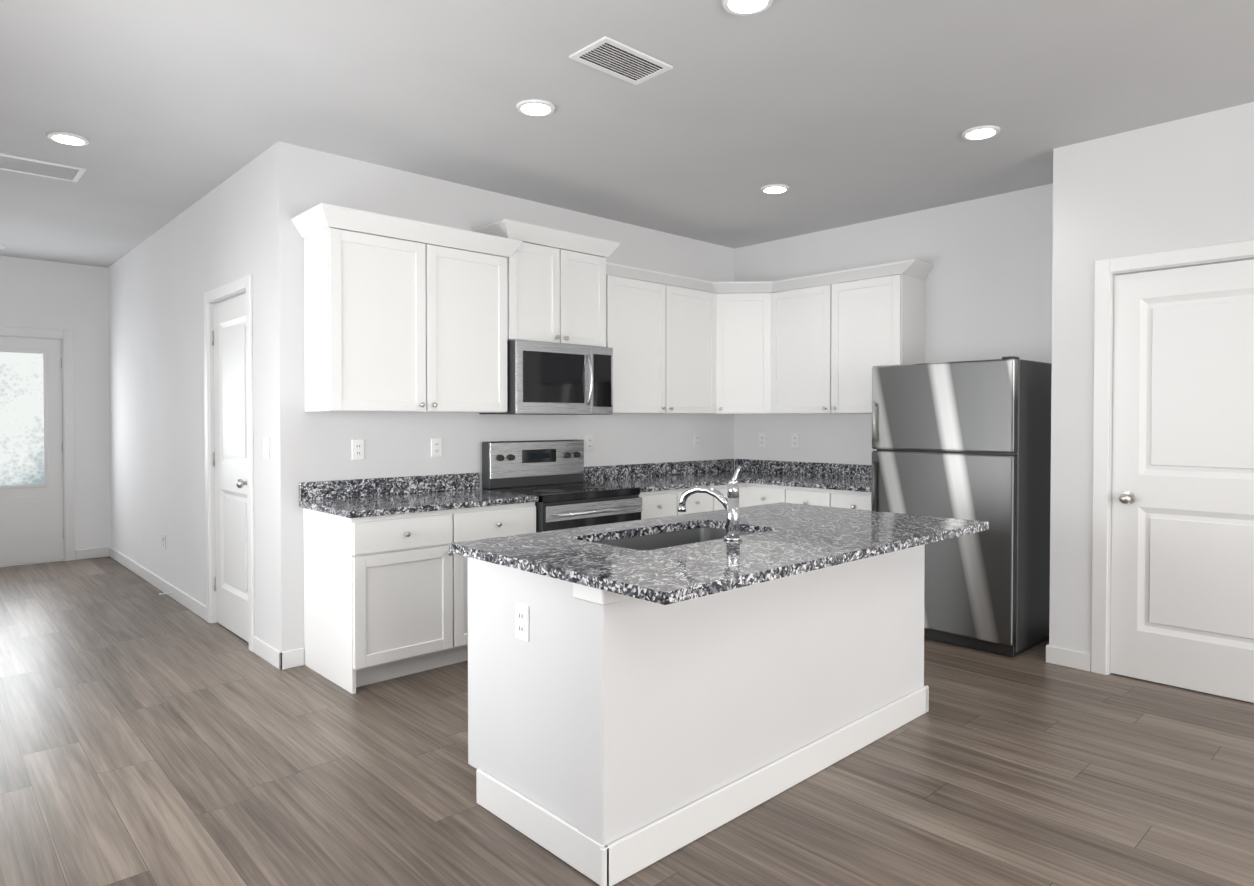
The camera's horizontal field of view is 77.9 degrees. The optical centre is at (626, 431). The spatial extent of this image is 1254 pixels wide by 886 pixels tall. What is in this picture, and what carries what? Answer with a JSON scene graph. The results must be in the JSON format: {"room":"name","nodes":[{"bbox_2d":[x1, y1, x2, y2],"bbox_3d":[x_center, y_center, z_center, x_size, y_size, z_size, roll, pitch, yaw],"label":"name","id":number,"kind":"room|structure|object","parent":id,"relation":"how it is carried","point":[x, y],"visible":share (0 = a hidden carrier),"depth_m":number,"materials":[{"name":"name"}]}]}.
{"room":"kitchen","nodes":[
{"label":"kitchen","id":0,"kind":"room"},
{"bbox_2d":[0,256,110,560],"bbox_3d":[-5.781,-0.167,6.669,2.210,2.740,0.160,-1,1,-43],"label":"wall","id":1,"kind":"structure","parent":0,"point":[40,294],"depth_m":7.22,"materials":[{"name":"paint"}]},
{"bbox_2d":[0,337,63,564],"bbox_3d":[-5.539,0.179,6.841,0.906,2.025,0.050,-1,1,-43],"label":"entry door","id":2,"kind":"structure","parent":1,"relation":"in","point":[31,487],"depth_m":6.98,"materials":[{"name":"white wood"}]},
{"bbox_2d":[0,326,74,566],"bbox_3d":[-5.529,0.140,6.829,1.072,2.121,0.076,-1,1,-43],"label":"door frame","id":3,"kind":"structure","parent":1,"relation":"attached to","point":[66,336],"depth_m":7.13,"materials":[{"name":"white painted wood"}]},
{"bbox_2d":[0,556,1253,885],"bbox_3d":[-0.298,1.278,3.716,6.250,0.060,12.270,-1,1,-43],"label":"floor","id":4,"kind":"structure","parent":0,"point":[150,734],"depth_m":2.80,"materials":[{"name":"brown wood"}]},
{"bbox_2d":[253,636,288,669],"bbox_3d":[-1.937,1.195,4.193,0.034,0.092,0.432,-1,1,-43],"label":"baseboard","id":5,"kind":"structure","parent":4,"relation":"on","point":[275,657],"depth_m":4.12,"materials":[{"name":"white wood"}]},
{"bbox_2d":[303,502,535,693],"bbox_3d":[-1.101,0.820,4.240,1.070,0.840,0.652,-1,1,-43],"label":"base cabinet","id":6,"kind":"object","parent":4,"relation":"on","point":[385,597],"visible":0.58,"depth_m":3.88,"materials":[{"name":"white wood"}]},
{"bbox_2d":[299,473,538,517],"bbox_3d":[-1.114,0.334,4.231,1.098,0.132,0.637,-1,1,-43],"label":"countertop","id":7,"kind":"structure","parent":6,"relation":"on","point":[358,498],"depth_m":4.23,"materials":[{"name":"stone"}]},
{"bbox_2d":[108,141,733,651],"bbox_3d":[-2.003,-0.173,7.069,3.860,2.740,4.730,-1,1,-43],"label":"wall block","id":8,"kind":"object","parent":4,"relation":"on","point":[230,229],"visible":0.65,"depth_m":4.94,"materials":[{"name":"paint"}]},
{"bbox_2d":[108,547,205,619],"bbox_3d":[-3.816,1.164,6.192,0.014,0.092,3.248,-1,1,-43],"label":"baseboard","id":9,"kind":"structure","parent":8,"relation":"attached to","point":[183,598],"depth_m":5.88,"materials":[{"name":"white wood"}]},
{"bbox_2d":[163,534,165,549],"bbox_3d":[-3.490,0.835,5.840,0.008,0.114,0.070,-1,1,-43],"label":"electrical outlet plate","id":10,"kind":"object","parent":8,"relation":"attached to","point":[164,536],"depth_m":5.82,"materials":[{"name":"white plastic"}]},
{"bbox_2d":[204,274,254,651],"bbox_3d":[-2.400,0.178,4.659,0.016,2.111,0.902,-1,1,-43],"label":"door frame","id":11,"kind":"structure","parent":8,"relation":"attached to","point":[242,283],"depth_m":4.38,"materials":[{"name":"white wood"}]},
{"bbox_2d":[212,293,248,641],"bbox_3d":[-2.392,0.213,4.668,0.106,2.025,0.756,-1,1,-43],"label":"pantry door","id":12,"kind":"structure","parent":8,"relation":"attached to","point":[230,461],"depth_m":4.71,"materials":[{"name":"white wood"}]},
{"bbox_2d":[352,439,363,459],"bbox_3d":[-1.494,0.104,4.306,0.070,0.114,0.008,-1,1,-43],"label":"electrical outlet plate","id":13,"kind":"object","parent":8,"relation":"attached to","point":[358,449],"depth_m":4.30,"materials":[{"name":"white plastic"}]},
{"bbox_2d":[299,207,438,411],"bbox_3d":[-1.377,-0.603,4.177,0.590,0.998,0.337,-1,1,-43],"label":"upper cabinet","id":14,"kind":"object","parent":8,"relation":"attached to","point":[404,315],"depth_m":4.02,"materials":[{"name":"white wood"}]},
{"bbox_2d":[431,438,441,456],"bbox_3d":[-1.139,0.099,4.637,0.070,0.114,0.008,-1,1,-43],"label":"electrical outlet plate","id":15,"kind":"object","parent":8,"relation":"attached to","point":[436,443],"depth_m":4.63,"materials":[{"name":"white plastic"}]},
{"bbox_2d":[439,227,510,412],"bbox_3d":[-1.033,-0.608,4.497,0.590,0.998,0.337,-1,1,-43],"label":"upper cabinet","id":16,"kind":"object","parent":8,"relation":"attached to","point":[475,270],"depth_m":4.42,"materials":[{"name":"white wood"}]},
{"bbox_2d":[475,223,570,343],"bbox_3d":[-0.650,-0.883,4.850,0.446,0.677,0.337,-1,1,-43],"label":"upper cabinet","id":17,"kind":"object","parent":8,"relation":"attached to","point":[540,257],"depth_m":4.73,"materials":[{"name":"white wood"}]},
{"bbox_2d":[479,340,612,414],"bbox_3d":[-0.490,-0.323,4.927,0.760,0.436,0.456,-1,1,-43],"label":"microwave","id":18,"kind":"object","parent":8,"relation":"attached to","point":[545,378],"visible":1,"depth_m":4.75,"materials":[{"name":"grey metal"}]},
{"bbox_2d":[586,435,593,451],"bbox_3d":[-0.262,0.086,5.455,0.070,0.114,0.008,-1,1,-43],"label":"electrical outlet plate","id":19,"kind":"object","parent":8,"relation":"attached to","point":[589,438],"depth_m":5.45,"materials":[{"name":"white plastic"}]},
{"bbox_2d":[571,235,610,347],"bbox_3d":[-0.411,-0.886,5.073,0.446,0.677,0.337,-1,1,-43],"label":"upper cabinet","id":20,"kind":"object","parent":8,"relation":"attached to","point":[590,271],"depth_m":5.01,"materials":[{"name":"white wood"}]},
{"bbox_2d":[611,263,658,413],"bbox_3d":[-0.019,-0.622,5.443,0.616,0.998,0.337,-1,1,-43],"label":"upper cabinet","id":21,"kind":"object","parent":8,"relation":"attached to","point":[634,291],"depth_m":5.30,"materials":[{"name":"white wood"}]},
{"bbox_2d":[659,272,714,413],"bbox_3d":[0.371,-0.627,5.782,0.659,0.998,0.373,-1,1,-43],"label":"upper cabinet","id":22,"kind":"object","parent":8,"relation":"attached to","point":[686,304],"depth_m":5.65,"materials":[{"name":"white wood"}]},
{"bbox_2d":[694,433,699,447],"bbox_3d":[0.565,0.074,6.226,0.070,0.114,0.008,-1,1,-43],"label":"electrical outlet plate","id":23,"kind":"object","parent":8,"relation":"attached to","point":[696,435],"depth_m":6.22,"materials":[{"name":"white plastic"}]},
{"bbox_2d":[715,281,774,413],"bbox_3d":[0.888,-0.632,6.056,0.677,0.998,0.677,-1,1,-43],"label":"upper cabinet","id":24,"kind":"object","parent":8,"relation":"attached to","point":[744,311],"depth_m":5.86,"materials":[{"name":"white wood"}]},
{"bbox_2d":[482,440,641,531],"bbox_3d":[-0.387,0.648,4.831,0.758,1.165,0.706,-1,1,-43],"label":"range","id":25,"kind":"object","parent":4,"relation":"on","point":[550,473],"visible":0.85,"depth_m":4.80,"materials":[{"name":"grey metal"}]},
{"bbox_2d":[639,488,686,519],"bbox_3d":[0.011,0.804,5.299,0.432,0.840,0.621,-1,1,-43],"label":"base cabinet","id":26,"kind":"object","parent":4,"relation":"on","point":[663,503],"depth_m":5.07,"materials":[{"name":"white wood"}]},
{"bbox_2d":[687,488,706,513],"bbox_3d":[0.259,0.800,5.530,0.492,0.840,0.621,-1,1,-43],"label":"base cabinet","id":27,"kind":"object","parent":4,"relation":"on","point":[697,502],"depth_m":5.30,"materials":[{"name":"white wood"}]},
{"bbox_2d":[449,465,988,885],"bbox_3d":[0.453,0.689,2.992,1.957,1.140,1.050,-1,1,-43],"label":"kitchen island","id":28,"kind":"object","parent":4,"relation":"on","point":[643,693],"visible":1,"depth_m":2.51,"materials":[{"name":"paint"}]},
{"bbox_2d":[449,502,988,604],"bbox_3d":[0.453,0.403,2.988,1.957,0.032,1.050,-1,1,-43],"label":"island countertop","id":29,"kind":"structure","parent":28,"relation":"on","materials":[{"name":"stone"}]},
{"bbox_2d":[595,527,752,549],"bbox_3d":[0.196,0.526,2.948,0.820,0.210,0.460,-1,1,-43],"label":"sink","id":30,"kind":"object","parent":29,"relation":"in","point":[653,539],"depth_m":3.18,"materials":[{"name":"silver metal"}]},
{"bbox_2d":[678,465,741,540],"bbox_3d":[0.305,0.255,2.828,0.114,0.268,0.237,-1,1,-43],"label":"faucet","id":31,"kind":"object","parent":29,"relation":"on","point":[731,503],"depth_m":2.77,"materials":[{"name":"silver metal"}]},
{"bbox_2d":[707,483,746,510],"bbox_3d":[0.527,0.797,5.752,0.445,0.840,0.663,-1,1,-43],"label":"base cabinet","id":32,"kind":"object","parent":4,"relation":"on","point":[713,504],"depth_m":5.50,"materials":[{"name":"white wood"}]},
{"bbox_2d":[584,459,767,491],"bbox_3d":[0.490,0.311,5.726,1.730,0.132,0.639,-1,1,-43],"label":"countertop","id":33,"kind":"structure","parent":32,"relation":"on","point":[648,477],"depth_m":5.71,"materials":[{"name":"stone"}]},
{"bbox_2d":[748,460,871,491],"bbox_3d":[1.465,0.315,5.481,0.637,0.132,1.050,-1,1,-43],"label":"countertop","id":34,"kind":"structure","parent":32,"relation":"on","point":[848,477],"depth_m":5.74,"materials":[{"name":"stone"}]},
{"bbox_2d":[747,483,790,506],"bbox_3d":[1.210,0.797,5.731,0.678,0.840,0.421,-1,1,-43],"label":"base cabinet","id":35,"kind":"object","parent":4,"relation":"on","point":[757,494],"depth_m":5.54,"materials":[{"name":"white wood"}]},
{"bbox_2d":[791,486,870,510],"bbox_3d":[1.558,0.802,5.401,0.621,0.840,0.781,-1,1,-43],"label":"base cabinet","id":36,"kind":"object","parent":4,"relation":"on","point":[859,500],"depth_m":5.16,"materials":[{"name":"white wood"}]},
{"bbox_2d":[871,356,1051,656],"bbox_3d":[2.046,0.410,4.717,0.770,1.644,0.845,-1,1,-43],"label":"refrigerator","id":37,"kind":"object","parent":4,"relation":"on","point":[968,440],"visible":0.83,"depth_m":4.38,"materials":[{"name":"grey metal"}]},
{"bbox_2d":[1049,102,1253,674],"bbox_3d":[4.099,-0.108,2.764,0.810,2.740,4.510,-1,1,-43],"label":"wall block","id":38,"kind":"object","parent":4,"relation":"on","point":[1184,183],"visible":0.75,"depth_m":3.97,"materials":[{"name":"paint"}]},
{"bbox_2d":[1046,644,1073,663],"bbox_3d":[2.492,1.192,4.379,0.664,0.092,0.014,-1,1,-43],"label":"baseboard","id":39,"kind":"structure","parent":38,"relation":"attached to","point":[1053,654],"depth_m":4.12,"materials":[{"name":"white wood"}]},
{"bbox_2d":[1091,240,1253,674],"bbox_3d":[2.726,0.191,3.635,0.016,2.116,0.962,-1,1,-43],"label":"door frame","id":40,"kind":"structure","parent":38,"relation":"attached to","point":[1105,269],"depth_m":3.94,"materials":[{"name":"white wood"}]},
{"bbox_2d":[1110,259,1253,702],"bbox_3d":[2.734,0.228,3.644,0.106,2.025,0.804,-1,1,-43],"label":"closet door","id":41,"kind":"structure","parent":38,"relation":"attached to","point":[1182,588],"depth_m":3.73,"materials":[{"name":"white wood"}]},
{"bbox_2d":[0,0,1253,267],"bbox_3d":[-0.298,-1.532,3.673,6.250,0.080,12.270,-1,1,-43],"label":"ceiling","id":42,"kind":"structure","parent":0,"point":[832,114],"depth_m":3.47,"materials":[{"name":"paint"}]},
{"bbox_2d":[0,153,85,181],"bbox_3d":[-3.431,-1.497,4.342,0.620,0.009,0.320,-1,1,-43],"label":"ceiling vent","id":43,"kind":"object","parent":42,"relation":"in","point":[19,164],"visible":1,"depth_m":4.41,"materials":[{"name":"white metal"}]},
{"bbox_2d":[46,131,89,145],"bbox_3d":[-2.850,-1.489,3.954,0.180,0.013,0.180,-1,1,-43],"label":"recessed light","id":44,"kind":"object","parent":42,"relation":"in","point":[67,138],"visible":0.98,"depth_m":3.93,"materials":[{"name":"white plastic"}]},
{"bbox_2d":[516,99,554,116],"bbox_3d":[-0.419,-1.483,3.562,0.180,0.013,0.180,-1,1,-43],"label":"recessed light","id":45,"kind":"object","parent":42,"relation":"in","point":[535,107],"visible":1,"depth_m":3.54,"materials":[{"name":"white plastic"}]},
{"bbox_2d":[569,36,672,84],"bbox_3d":[-0.021,-1.478,3.106,0.370,0.009,0.220,-1,1,-43],"label":"ceiling vent","id":46,"kind":"object","parent":42,"relation":"in","point":[610,56],"visible":1,"depth_m":3.09,"materials":[{"name":"white metal"}]},
{"bbox_2d":[721,0,772,15],"bbox_3d":[0.413,-1.469,2.648,0.180,0.013,0.180,-1,1,-43],"label":"recessed light","id":47,"kind":"object","parent":42,"relation":"in","point":[744,7],"visible":0.98,"depth_m":2.67,"materials":[{"name":"white plastic"}]},
{"bbox_2d":[760,184,789,193],"bbox_3d":[0.919,-1.502,4.817,0.180,0.013,0.180,-1,1,-43],"label":"recessed light","id":48,"kind":"object","parent":42,"relation":"in","point":[774,188],"visible":0.98,"depth_m":4.80,"materials":[{"name":"white plastic"}]},
{"bbox_2d":[961,125,1000,139],"bbox_3d":[1.768,-1.488,3.871,0.180,0.013,0.180,-1,1,-43],"label":"recessed light","id":49,"kind":"object","parent":42,"relation":"in","point":[981,132],"visible":0.9,"depth_m":3.85,"materials":[{"name":"white plastic"}]},
{"bbox_2d":[734,183,1052,469],"bbox_3d":[1.881,-0.151,5.618,0.160,2.740,2.690,-1,1,-43],"label":"wall","id":50,"kind":"structure","parent":0,"point":[988,288],"depth_m":5.21,"materials":[{"name":"paint"}]},
{"bbox_2d":[759,433,765,446],"bbox_3d":[1.105,0.073,6.327,0.008,0.114,0.070,-1,1,-43],"label":"electrical outlet plate","id":51,"kind":"object","parent":50,"relation":"attached to","point":[762,436],"depth_m":6.32,"materials":[{"name":"white plastic"}]},
{"bbox_2d":[792,434,798,447],"bbox_3d":[1.323,0.076,6.093,0.008,0.114,0.070,-1,1,-43],"label":"electrical outlet plate","id":52,"kind":"object","parent":50,"relation":"attached to","point":[795,437],"depth_m":6.09,"materials":[{"name":"white plastic"}]},
{"bbox_2d":[775,271,838,413],"bbox_3d":[1.374,-0.627,5.758,0.373,0.998,0.628,-1,1,-43],"label":"upper cabinet","id":53,"kind":"object","parent":50,"relation":"attached to","point":[806,307],"depth_m":5.62,"materials":[{"name":"white wood"}]},
{"bbox_2d":[839,260,926,413],"bbox_3d":[1.719,-0.622,5.415,0.337,0.998,0.584,-1,1,-43],"label":"upper cabinet","id":54,"kind":"object","parent":50,"relation":"attached to","point":[882,306],"depth_m":5.26,"materials":[{"name":"white wood"}]}
]}

